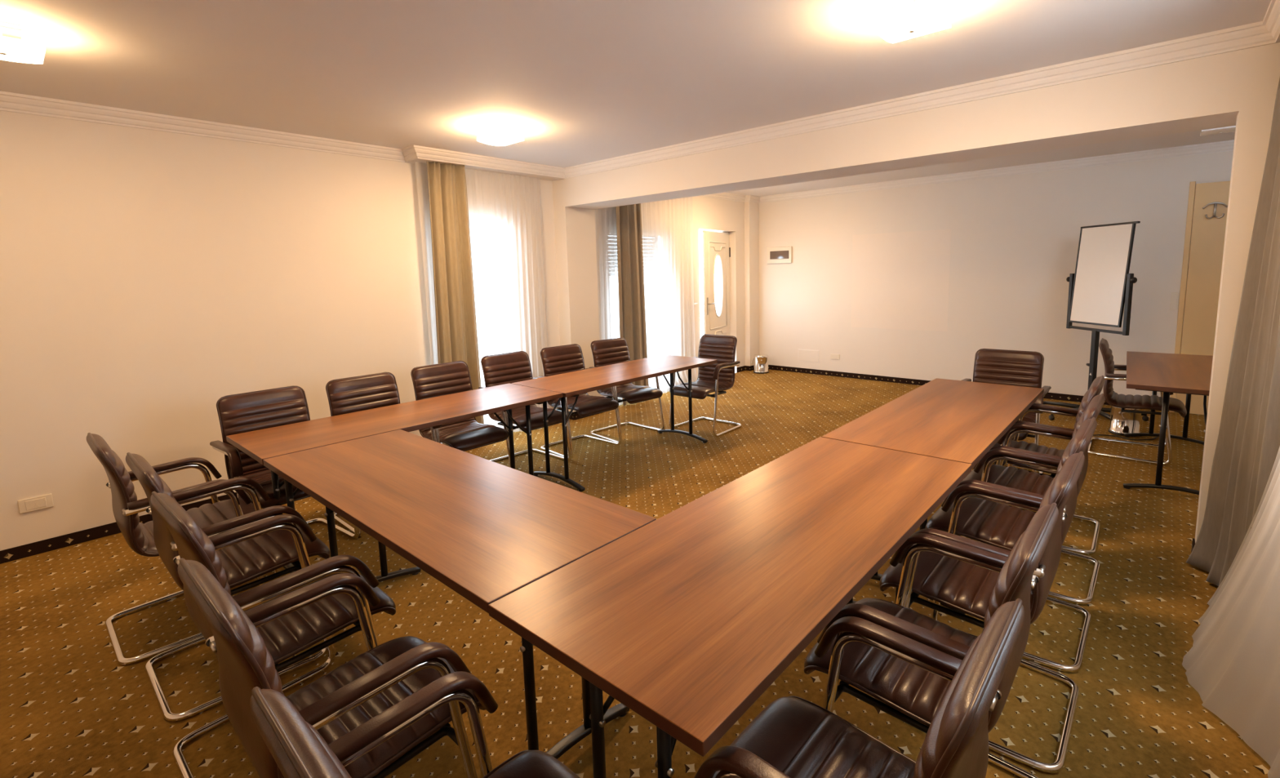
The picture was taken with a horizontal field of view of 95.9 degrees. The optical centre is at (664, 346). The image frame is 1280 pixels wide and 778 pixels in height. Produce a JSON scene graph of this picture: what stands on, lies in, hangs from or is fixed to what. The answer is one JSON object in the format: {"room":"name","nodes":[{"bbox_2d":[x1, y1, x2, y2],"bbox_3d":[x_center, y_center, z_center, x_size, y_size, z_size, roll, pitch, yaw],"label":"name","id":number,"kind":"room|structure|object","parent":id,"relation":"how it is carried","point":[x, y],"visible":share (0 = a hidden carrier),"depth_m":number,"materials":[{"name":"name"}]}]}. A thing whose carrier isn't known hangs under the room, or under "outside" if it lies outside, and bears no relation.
{"room":"conference room","nodes":[
{"label":"conference room","id":0,"kind":"room"},
{"bbox_2d":[0,110,745,551],"bbox_3d":[-1.550,-0.527,5.692,0.160,2.720,9.210,5,10,41],"label":"wall","id":1,"kind":"structure","parent":0,"point":[149,278],"depth_m":3.73,"materials":[{"name":"paint"}]},
{"bbox_2d":[17,493,53,513],"bbox_3d":[-3.607,0.901,3.313,0.015,0.078,0.134,5,10,41],"label":"wall socket","id":2,"kind":"object","parent":1,"relation":"attached to","point":[44,501],"visible":1,"depth_m":3.31,"materials":[{"name":"white plastic"}]},
{"bbox_2d":[0,364,754,564],"bbox_3d":[-1.451,0.809,5.672,0.193,0.072,9.010,5,10,41],"label":"baseboard","id":3,"kind":"structure","parent":1,"relation":"attached to","point":[11,554],"depth_m":3.44,"materials":[{"name":"wood"}]},
{"bbox_2d":[569,414,574,420],"bbox_3d":[0.924,0.906,4.487,5.323,0.072,0.009,5,10,41],"label":"baseboard","id":4,"kind":"structure","parent":1,"relation":"attached to","point":[571,417],"depth_m":6.11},
{"bbox_2d":[0,0,1279,178],"bbox_3d":[-0.896,-1.281,2.305,5.137,0.090,5.165,5,10,41],"label":"crown molding","id":5,"kind":"structure","parent":1,"relation":"attached to","point":[1266,32],"depth_m":3.55,"materials":[{"name":"paint"}]},
{"bbox_2d":[698,229,728,233],"bbox_3d":[0.688,-0.609,8.344,0.078,2.100,0.887,5,10,41],"label":"door frame","id":6,"kind":"structure","parent":1,"relation":"attached to","point":[700,231],"depth_m":8.25,"materials":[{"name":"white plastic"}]},
{"bbox_2d":[702,230,730,335],"bbox_3d":[0.768,-0.599,8.314,0.147,2.065,0.888,3,8,29],"label":"door","id":7,"kind":"structure","parent":1,"relation":"in","point":[715,244],"depth_m":8.19,"materials":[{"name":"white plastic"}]},
{"bbox_2d":[0,368,1271,777],"bbox_3d":[0.814,1.043,3.727,6.182,0.001,9.010,5,10,41],"label":"floor","id":8,"kind":"structure","parent":0,"point":[68,708],"depth_m":2.46,"materials":[{"name":"brown carpet"}]},
{"bbox_2d":[86,432,265,665],"bbox_3d":[-2.194,0.801,2.640,0.575,0.898,0.588,5,10,41],"label":"chair","id":9,"kind":"object","parent":8,"relation":"on","point":[139,536],"visible":0.69,"depth_m":2.46,"materials":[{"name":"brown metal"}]},
{"bbox_2d":[125,452,329,721],"bbox_3d":[-1.736,0.830,2.331,0.575,0.898,0.588,5,10,41],"label":"chair","id":10,"kind":"object","parent":8,"relation":"on","point":[243,562],"visible":0.56,"depth_m":2.25,"materials":[{"name":"brown leather"}]},
{"bbox_2d":[150,491,395,777],"bbox_3d":[-1.266,0.873,1.913,0.575,0.898,0.588,5,10,40],"label":"chair","id":11,"kind":"object","parent":8,"relation":"on","point":[290,634],"visible":0.51,"depth_m":1.81,"materials":[{"name":"brown leather"}]},
{"bbox_2d":[209,385,359,538],"bbox_3d":[-2.156,0.718,3.281,0.588,0.898,0.575,5,9,39],"label":"chair","id":12,"kind":"object","parent":8,"relation":"on","point":[239,413],"visible":0.38,"depth_m":3.28,"materials":[{"name":"brown leather"}]},
{"bbox_2d":[177,557,485,777],"bbox_3d":[-0.812,0.920,1.470,0.575,0.898,0.588,5,10,41],"label":"chair","id":13,"kind":"object","parent":8,"relation":"on","point":[349,695],"visible":0.83,"depth_m":1.35,"materials":[{"name":"brown leather"}]},
{"bbox_2d":[325,372,440,537],"bbox_3d":[-1.803,0.653,3.715,0.588,0.898,0.575,5,9,39],"label":"chair","id":14,"kind":"object","parent":8,"relation":"on","point":[366,392],"visible":0.2,"depth_m":3.77,"materials":[{"name":"brown leather"}]},
{"bbox_2d":[226,383,562,573],"bbox_3d":[-1.471,0.755,3.485,0.619,0.740,1.719,5,10,41],"label":"folding table","id":15,"kind":"object","parent":8,"relation":"on","point":[260,445],"visible":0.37,"depth_m":3.27,"materials":[{"name":"brown wood"}]},
{"bbox_2d":[249,671,579,777],"bbox_3d":[-0.330,0.965,1.029,0.575,0.898,0.588,5,10,42],"label":"chair","id":16,"kind":"object","parent":8,"relation":"on","point":[298,749],"visible":1,"depth_m":1.12,"materials":[{"name":"brown leather"}]},
{"bbox_2d":[262,429,656,759],"bbox_3d":[-0.904,0.897,2.275,1.809,0.740,0.619,5,10,41],"label":"folding table","id":17,"kind":"object","parent":8,"relation":"on","point":[486,530],"visible":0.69,"depth_m":1.96,"materials":[{"name":"brown wood"}]},
{"bbox_2d":[410,360,511,467],"bbox_3d":[-1.466,0.588,4.162,0.588,0.898,0.575,5,10,41],"label":"chair","id":18,"kind":"object","parent":8,"relation":"on","point":[428,381],"visible":0.7,"depth_m":4.15,"materials":[{"name":"brown leather"}]},
{"bbox_2d":[478,351,571,462],"bbox_3d":[-1.126,0.518,4.643,0.588,0.898,0.575,5,10,43],"label":"chair","id":19,"kind":"object","parent":8,"relation":"on","point":[500,369],"visible":0.6,"depth_m":4.67,"materials":[{"name":"brown leather"}]},
{"bbox_2d":[553,206,601,412],"bbox_3d":[-0.916,-0.347,6.183,0.184,2.209,0.403,5,10,41],"label":"pilaster","id":20,"kind":"object","parent":8,"relation":"on","point":[575,231],"visible":0.76,"depth_m":6.04,"materials":[{"name":"paint"}]},
{"bbox_2d":[538,343,622,459],"bbox_3d":[-0.743,0.456,5.051,0.588,0.898,0.575,6,10,44],"label":"chair","id":21,"kind":"object","parent":8,"relation":"on","point":[556,360],"visible":0.66,"depth_m":5.04,"materials":[{"name":"brown leather"}]},
{"bbox_2d":[511,354,717,491],"bbox_3d":[-0.323,0.561,4.776,0.625,0.740,1.743,5,10,41],"label":"folding table","id":22,"kind":"object","parent":8,"relation":"on","point":[573,384],"visible":1,"depth_m":4.48,"materials":[{"name":"brown wood"}]},
{"bbox_2d":[589,337,664,442],"bbox_3d":[-0.362,0.392,5.480,0.575,0.898,0.588,-8,10,-44],"label":"chair","id":23,"kind":"object","parent":8,"relation":"on","point":[615,350],"visible":0.77,"depth_m":5.48,"materials":[{"name":"brown leather"}]},
{"bbox_2d":[615,203,648,404],"bbox_3d":[-0.377,-0.595,6.670,0.147,2.510,0.469,4,9,34],"label":"drape","id":24,"kind":"object","parent":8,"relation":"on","point":[632,312],"visible":0.69,"depth_m":6.65,"materials":[{"name":"beige fabric"}]},
{"bbox_2d":[668,333,742,436],"bbox_3d":[0.389,0.358,5.605,0.575,0.898,0.588,5,10,41],"label":"chair","id":25,"kind":"object","parent":8,"relation":"on","point":[718,377],"visible":0.88,"depth_m":5.62,"materials":[{"name":"brown leather"}]},
{"bbox_2d":[488,436,971,777],"bbox_3d":[0.409,0.915,1.903,0.653,0.740,1.782,5,10,41],"label":"folding table","id":26,"kind":"object","parent":8,"relation":"on","point":[686,619],"visible":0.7,"depth_m":1.46,"materials":[{"name":"brown wood"}]},
{"bbox_2d":[744,201,759,365],"bbox_3d":[1.336,-0.947,8.813,0.087,2.620,0.270,5,10,41],"label":"column","id":27,"kind":"structure","parent":8,"relation":"on","point":[751,209],"depth_m":8.75,"materials":[{"name":"paint"}]},
{"bbox_2d":[751,353,768,373],"bbox_3d":[1.456,0.250,8.660,0.230,0.281,0.256,-5,8,-24],"label":"pedal bin","id":28,"kind":"object","parent":8,"relation":"on","point":[761,360],"visible":1,"depth_m":8.58,"materials":[{"name":"silver metal"}]},
{"bbox_2d":[694,598,1024,777],"bbox_3d":[0.378,0.929,1.185,0.588,0.898,0.575,5,10,41],"label":"chair","id":29,"kind":"object","parent":8,"relation":"on","point":[793,736],"visible":1,"depth_m":1.26,"materials":[{"name":"brown leather"}]},
{"bbox_2d":[804,502,1058,777],"bbox_3d":[0.742,0.863,1.624,0.588,0.898,0.575,5,10,41],"label":"chair","id":30,"kind":"object","parent":8,"relation":"on","point":[909,693],"visible":0.56,"depth_m":1.52,"materials":[{"name":"brown leather"}]},
{"bbox_2d":[822,377,1044,614],"bbox_3d":[1.588,0.713,3.252,0.645,0.740,1.809,5,10,41],"label":"folding table","id":31,"kind":"object","parent":8,"relation":"on","point":[950,420],"visible":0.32,"depth_m":2.96,"materials":[{"name":"brown wood"}]},
{"bbox_2d":[879,451,1084,773],"bbox_3d":[1.115,0.801,2.040,0.588,0.898,0.575,5,10,41],"label":"chair","id":32,"kind":"object","parent":8,"relation":"on","point":[966,588],"visible":0.53,"depth_m":1.94,"materials":[{"name":"brown leather"}]},
{"bbox_2d":[961,348,1051,473],"bbox_3d":[2.402,0.499,4.148,0.575,0.898,0.588,5,10,41],"label":"chair","id":33,"kind":"object","parent":8,"relation":"on","point":[999,366],"visible":0.34,"depth_m":4.21,"materials":[{"name":"brown leather"}]},
{"bbox_2d":[925,417,1097,672],"bbox_3d":[1.474,0.738,2.466,0.588,0.898,0.575,5,10,41],"label":"chair","id":34,"kind":"object","parent":8,"relation":"on","point":[993,523],"visible":0.55,"depth_m":2.42,"materials":[{"name":"brown leather"}]},
{"bbox_2d":[963,393,1105,604],"bbox_3d":[1.833,0.674,2.893,0.588,0.898,0.575,5,10,41],"label":"chair","id":35,"kind":"object","parent":8,"relation":"on","point":[1011,477],"visible":0.41,"depth_m":2.89,"materials":[{"name":"brown leather"}]},
{"bbox_2d":[993,375,1105,555],"bbox_3d":[2.171,0.609,3.332,0.588,0.898,0.575,5,10,40],"label":"chair","id":36,"kind":"object","parent":8,"relation":"on","point":[1097,384],"visible":0.35,"depth_m":3.24,"materials":[{"name":"brown leather"}]},
{"bbox_2d":[1043,221,1148,421],"bbox_3d":[4.185,-0.230,5.612,0.843,1.885,0.884,-2,7,-4],"label":"flip chart","id":37,"kind":"object","parent":8,"relation":"on","point":[1100,286],"visible":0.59,"depth_m":5.56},
{"bbox_2d":[1108,405,1142,436],"bbox_3d":[4.124,0.639,5.161,0.230,0.281,0.256,3,9,31],"label":"pedal bin","id":38,"kind":"object","parent":8,"relation":"on","point":[1121,423],"visible":0.61,"depth_m":5.10,"materials":[{"name":"silver metal"}]},
{"bbox_2d":[1093,434,1157,440],"bbox_3d":[4.040,0.780,5.039,0.696,0.034,0.167,-1,7,3],"label":"power cable","id":39,"kind":"object","parent":8,"relation":"on","point":[1094,434],"visible":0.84,"depth_m":5.02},
{"bbox_2d":[1088,337,1186,465],"bbox_3d":[3.767,0.408,4.601,0.588,0.898,0.575,5,9,39],"label":"chair","id":40,"kind":"object","parent":8,"relation":"on","point":[1113,398],"visible":0.88,"depth_m":4.52,"materials":[{"name":"brown leather"}]},
{"bbox_2d":[1123,351,1213,494],"bbox_3d":[3.804,0.528,4.286,0.627,0.740,1.762,4,9,38],"label":"folding table","id":41,"kind":"object","parent":8,"relation":"on","point":[1166,373],"visible":0.77,"depth_m":3.99,"materials":[{"name":"brown wood"}]},
{"bbox_2d":[1195,106,1274,542],"bbox_3d":[3.255,0.018,2.593,1.149,2.209,0.403,5,10,41],"label":"pier","id":42,"kind":"object","parent":8,"relation":"on","point":[1253,126],"visible":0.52,"depth_m":2.74,"materials":[{"name":"paint"}]},
{"bbox_2d":[0,0,1271,168],"bbox_3d":[-0.772,-1.397,2.246,5.387,0.150,5.265,5,10,41],"label":"ceiling","id":43,"kind":"structure","parent":0,"point":[582,82],"depth_m":2.79,"materials":[{"name":"paint"}]},
{"bbox_2d":[0,21,45,63],"bbox_3d":[-2.661,-1.230,2.314,0.230,0.111,0.230,5,10,41],"label":"ceiling lamp","id":44,"kind":"object","parent":43,"relation":"attached to","point":[11,50],"visible":1,"depth_m":2.32,"materials":[{"name":"white glass"}]},
{"bbox_2d":[407,158,563,181],"bbox_3d":[-1.567,-1.649,5.275,0.210,0.089,1.515,5,10,41],"label":"left pelmet","id":45,"kind":"structure","parent":43,"relation":"attached to","point":[542,177],"depth_m":5.28,"materials":[{"name":"paint"}]},
{"bbox_2d":[426,160,484,445],"bbox_3d":[-1.820,-0.324,5.023,0.400,2.462,0.146,-8,10,-43],"label":"drape","id":46,"kind":"object","parent":45,"relation":"hanging from","point":[452,265],"visible":0.72,"depth_m":4.98,"materials":[{"name":"beige fabric"}]},
{"bbox_2d":[414,161,552,444],"bbox_3d":[-1.565,-0.368,5.355,0.173,2.472,1.272,5,10,41],"label":"voile","id":47,"kind":"object","parent":45,"relation":"hanging from","point":[505,214],"visible":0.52,"depth_m":5.45,"materials":[{"name":"white fabric"}]},
{"bbox_2d":[476,124,524,146],"bbox_3d":[-1.160,-1.493,4.077,0.230,0.111,0.230,5,10,41],"label":"ceiling lamp","id":48,"kind":"object","parent":43,"relation":"attached to","point":[495,138],"visible":1,"depth_m":4.04,"materials":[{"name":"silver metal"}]},
{"bbox_2d":[872,0,951,43],"bbox_3d":[0.989,-1.315,2.306,0.230,0.111,0.230,5,10,41],"label":"ceiling lamp","id":49,"kind":"object","parent":43,"relation":"attached to","point":[913,18],"visible":1,"depth_m":2.27,"materials":[{"name":"white glass"}]},
{"bbox_3d":[1.120,-1.105,0.570,0.195,0.089,5.165,5,10,41],"label":"right pelmet","id":50,"kind":"structure","parent":43,"relation":"attached to","visible":0},
{"bbox_2d":[1182,446,1279,777],"bbox_3d":[1.488,0.080,1.331,0.248,2.472,2.920,5,10,41],"label":"voile","id":51,"kind":"object","parent":50,"relation":"hanging from","point":[1233,662],"visible":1,"depth_m":1.88,"materials":[{"name":"white fabric"}]},
{"bbox_2d":[1186,77,1279,586],"bbox_3d":[2.471,-0.075,2.334,0.198,2.468,0.933,3,8,30],"label":"drape","id":52,"kind":"object","parent":50,"relation":"hanging from","point":[1248,442],"visible":0.71,"depth_m":2.54,"materials":[{"name":"beige fabric"}]},
{"bbox_2d":[595,196,697,405],"bbox_3d":[-0.117,-0.638,6.996,0.191,2.520,1.741,5,10,41],"label":"voile","id":53,"kind":"object","parent":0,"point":[667,225],"visible":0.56,"depth_m":7.18,"materials":[{"name":"white fabric"}]},
{"bbox_2d":[724,129,1235,196],"bbox_3d":[2.473,-1.909,5.354,6.182,0.120,3.745,5,10,41],"label":"ceiling","id":54,"kind":"structure","parent":0,"point":[1188,138],"depth_m":6.16,"materials":[{"name":"paint"}]},
{"bbox_2d":[552,41,1279,208],"bbox_3d":[0.999,-1.516,4.335,5.332,0.492,0.403,5,10,41],"label":"beam","id":55,"kind":"structure","parent":54,"relation":"attached to","point":[1210,91],"depth_m":3.40,"materials":[{"name":"paint"}]},
{"bbox_2d":[1200,125,1235,135],"bbox_3d":[4.316,-1.710,4.472,0.230,0.111,0.230,5,10,41],"label":"ceiling lamp","id":56,"kind":"object","parent":54,"relation":"attached to","point":[1226,129],"visible":0.58,"depth_m":4.44,"materials":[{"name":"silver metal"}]},
{"bbox_2d":[759,151,1233,397],"bbox_3d":[3.809,-0.820,6.986,6.542,2.720,0.200,5,10,41],"label":"wall","id":57,"kind":"structure","parent":0,"point":[1015,238],"depth_m":6.78,"materials":[{"name":"paint"}]},
{"bbox_2d":[767,246,791,263],"bbox_3d":[1.708,-1.360,8.585,0.410,0.242,0.034,5,10,41],"label":"picture","id":58,"kind":"object","parent":57,"relation":"attached to","point":[780,255],"visible":1,"depth_m":8.56,"materials":[{"name":"white plastic"}]},
{"bbox_2d":[797,348,818,363],"bbox_3d":[2.111,0.136,8.475,0.336,0.192,0.006,5,10,41],"label":"access panel","id":59,"kind":"object","parent":57,"relation":"attached to","point":[803,355],"visible":1,"depth_m":8.47,"materials":[{"name":"paint"}]},
{"bbox_2d":[830,353,839,359],"bbox_3d":[2.422,0.143,8.198,0.134,0.078,0.015,5,10,41],"label":"wall socket","id":60,"kind":"object","parent":57,"relation":"attached to","point":[833,356],"visible":1,"depth_m":8.20,"materials":[{"name":"white plastic"}]},
{"bbox_2d":[699,139,1234,203],"bbox_3d":[2.575,-1.822,5.481,6.182,0.090,3.442,5,10,41],"label":"crown molding","id":61,"kind":"structure","parent":57,"relation":"attached to","point":[1228,145],"depth_m":6.58,"materials":[{"name":"paint"}]},
{"bbox_2d":[745,364,1204,415],"bbox_3d":[3.671,0.519,6.987,6.173,0.072,0.279,5,10,41],"label":"baseboard","id":62,"kind":"structure","parent":57,"relation":"attached to","point":[871,377],"depth_m":7.86,"materials":[{"name":"wood"}]},
{"bbox_2d":[1169,292,1179,310],"bbox_3d":[5.099,-0.451,5.771,0.060,0.180,0.014,5,10,41],"label":"light switch","id":63,"kind":"object","parent":57,"relation":"attached to","point":[1175,295],"visible":1,"depth_m":5.77,"materials":[{"name":"white plastic"}]},
{"bbox_2d":[1168,180,1230,414],"bbox_3d":[5.488,-0.435,5.423,0.975,2.280,0.030,5,10,41],"label":"door","id":64,"kind":"structure","parent":57,"relation":"in","point":[1207,236],"depth_m":5.61,"materials":[{"name":"beige laminate"}]},
{"bbox_2d":[1202,201,1227,218],"bbox_3d":[5.218,-1.292,5.471,0.182,0.160,0.067,5,10,41],"label":"coat hook","id":65,"kind":"object","parent":64,"relation":"attached to","point":[1215,203],"visible":1,"depth_m":5.48,"materials":[{"name":"metal"}]},
{"bbox_3d":[1.282,0.088,0.607,0.160,2.671,5.165,5,10,41],"label":"wall","id":66,"kind":"structure","parent":0,"visible":0},
{"bbox_2d":[1191,538,1195,552],"bbox_3d":[1.176,1.354,0.973,0.308,0.072,5.290,5,10,41],"label":"baseboard","id":67,"kind":"object","parent":66,"relation":"attached to","point":[1193,540],"visible":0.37,"depth_m":3.01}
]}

